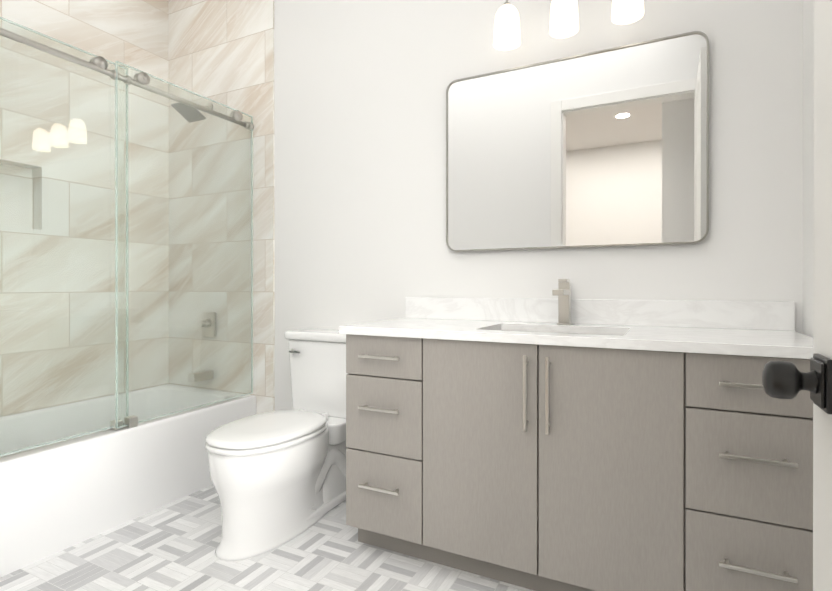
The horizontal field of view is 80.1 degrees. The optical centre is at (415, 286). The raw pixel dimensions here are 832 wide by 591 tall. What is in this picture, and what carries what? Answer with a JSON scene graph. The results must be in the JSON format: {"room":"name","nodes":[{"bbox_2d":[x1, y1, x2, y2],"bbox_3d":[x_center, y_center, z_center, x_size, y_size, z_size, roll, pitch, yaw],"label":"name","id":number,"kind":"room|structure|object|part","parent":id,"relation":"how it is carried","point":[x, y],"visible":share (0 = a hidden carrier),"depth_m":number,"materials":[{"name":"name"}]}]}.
{"room":"bathroom","nodes":[
{"label":"bathroom","id":0,"kind":"room"},
{"bbox_2d":[0,485,533,590],"bbox_3d":[-0.572,1.071,1.561,3.660,0.100,2.370,0,0,27],"label":"floor","id":1,"kind":"structure","parent":0,"point":[172,546],"depth_m":1.82,"materials":[{"name":"grey tile"}]},
{"bbox_2d":[0,17,255,577],"bbox_3d":[-1.586,-0.045,2.321,0.758,2.128,1.506,0,0,27],"label":"bathtub","id":2,"kind":"object","parent":1,"relation":"on","point":[74,473],"visible":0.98,"depth_m":2.17,"materials":[{"name":"white ceramic"}]},
{"bbox_3d":[-1.461,-0.181,1.857,0.009,1.578,0.773,0,0,27],"label":"glass","id":3,"kind":"part","parent":2,"relation":"part of","materials":[{"name":"clear glass"}]},
{"bbox_3d":[-1.287,-0.930,2.167,0.077,0.074,1.506,0,0,27],"label":"rail","id":4,"kind":"part","parent":2,"relation":"part of","materials":[{"name":"silver metal"}]},
{"bbox_3d":[-1.114,-0.182,2.479,0.009,1.578,0.780,0,0,27],"label":"glass","id":5,"kind":"part","parent":2,"relation":"part of","materials":[{"name":"clear glass"}]},
{"bbox_2d":[205,328,347,560],"bbox_3d":[-0.553,0.621,2.194,0.475,0.797,0.814,0,0,27],"label":"toilet","id":6,"kind":"object","parent":1,"relation":"on","point":[278,478],"visible":0.79,"depth_m":2.01,"materials":[{"name":"white ceramic"}]},
{"bbox_3d":[-0.608,0.598,2.086,0.384,0.048,0.572,0,0,27],"label":"seat","id":7,"kind":"part","parent":6,"relation":"part of","materials":[{"name":"white plastic"}]},
{"bbox_3d":[-0.591,0.319,2.436,0.069,0.027,0.028,0,0,27],"label":"lever","id":8,"kind":"part","parent":6,"relation":"part of","materials":[{"name":"silver metal"}]},
{"bbox_2d":[339,331,812,590],"bbox_3d":[0.501,0.600,1.796,1.480,0.840,0.572,0,0,27],"label":"bathroom vanity","id":9,"kind":"object","parent":1,"relation":"on","point":[564,441],"depth_m":1.51,"materials":[{"name":"grey wood"}]},
{"bbox_2d":[339,319,812,354],"bbox_3d":[0.504,0.165,1.800,1.510,0.030,0.560,0,0,27],"label":"countertop","id":10,"kind":"structure","parent":9,"relation":"on","point":[725,338],"depth_m":1.63,"materials":[{"name":"white stone"}]},
{"bbox_2d":[499,327,618,334],"bbox_3d":[0.498,0.243,1.789,0.520,0.148,0.350,0,0,27],"label":"sink","id":11,"kind":"object","parent":10,"relation":"in","point":[500,328],"depth_m":1.96,"materials":[{"name":"white ceramic"}]},
{"bbox_2d":[552,279,570,322],"bbox_3d":[0.569,0.059,1.927,0.052,0.182,0.161,0,0,27],"label":"faucet","id":12,"kind":"object","parent":10,"relation":"on","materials":[{"name":"silver metal"}]},
{"bbox_2d":[274,0,802,410],"bbox_3d":[-0.092,-0.506,2.503,3.660,3.050,0.150,0,0,27],"label":"wall","id":13,"kind":"structure","parent":0,"point":[360,87],"depth_m":2.31,"materials":[{"name":"white paint"}]},
{"bbox_2d":[0,0,168,416],"bbox_3d":[-2.148,-0.505,2.275,0.200,3.050,2.120,0,0,27],"label":"wall tile","id":14,"kind":"structure","parent":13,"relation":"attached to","point":[132,33],"depth_m":2.69,"materials":[{"name":"stone"}]},
{"bbox_2d":[168,0,274,413],"bbox_3d":[-1.189,-0.507,2.971,0.880,3.050,0.010,0,0,27],"label":"wall tile","id":15,"kind":"structure","parent":13,"relation":"attached to","point":[221,51],"depth_m":2.94,"materials":[{"name":"stone"}]},
{"bbox_2d":[493,0,643,50],"bbox_3d":[0.596,-1.206,1.978,0.578,0.392,0.155,0,0,27],"label":"sconce","id":16,"kind":"object","parent":13,"relation":"attached to","point":[564,20],"visible":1,"depth_m":1.94,"materials":[{"name":"white glass"}]},
{"bbox_2d":[446,31,708,251],"bbox_3d":[0.607,-0.550,2.045,1.040,0.780,0.028,0,0,27],"label":"mirror","id":17,"kind":"object","parent":13,"relation":"attached to","point":[609,147],"visible":0.98,"depth_m":2.00,"materials":[{"name":"grey mirror"}]},
{"bbox_2d":[403,297,794,330],"bbox_3d":[0.626,0.100,2.040,1.510,0.100,0.022,0,0,27],"label":"backsplash","id":18,"kind":"structure","parent":13,"relation":"attached to","point":[765,315],"depth_m":1.93,"materials":[{"name":"white stone"}]},
{"bbox_2d":[802,0,813,336],"bbox_3d":[0.929,-0.502,0.749,0.150,3.050,2.050,0,0,27],"label":"wall","id":19,"kind":"structure","parent":0,"point":[808,128],"depth_m":1.63,"materials":[{"name":"white paint"}]},
{"bbox_3d":[-0.677,-0.502,0.349,2.651,3.050,0.120,0,0,27],"label":"wall","id":20,"kind":"structure","parent":0,"visible":0},
{"bbox_2d":[813,0,831,590],"bbox_3d":[0.373,-0.194,0.312,0.035,2.415,0.760,0,0,27],"label":"door","id":21,"kind":"structure","parent":20,"relation":"in","point":[822,419],"depth_m":0.62,"materials":[{"name":"white paint"}]},
{"bbox_2d":[762,353,831,414],"bbox_3d":[0.516,0.117,0.594,0.164,0.064,0.064,0,0,27],"label":"door knob","id":22,"kind":"object","parent":21,"relation":"attached to","point":[784,380],"depth_m":0.60,"materials":[{"name":"black metal"}]}
]}

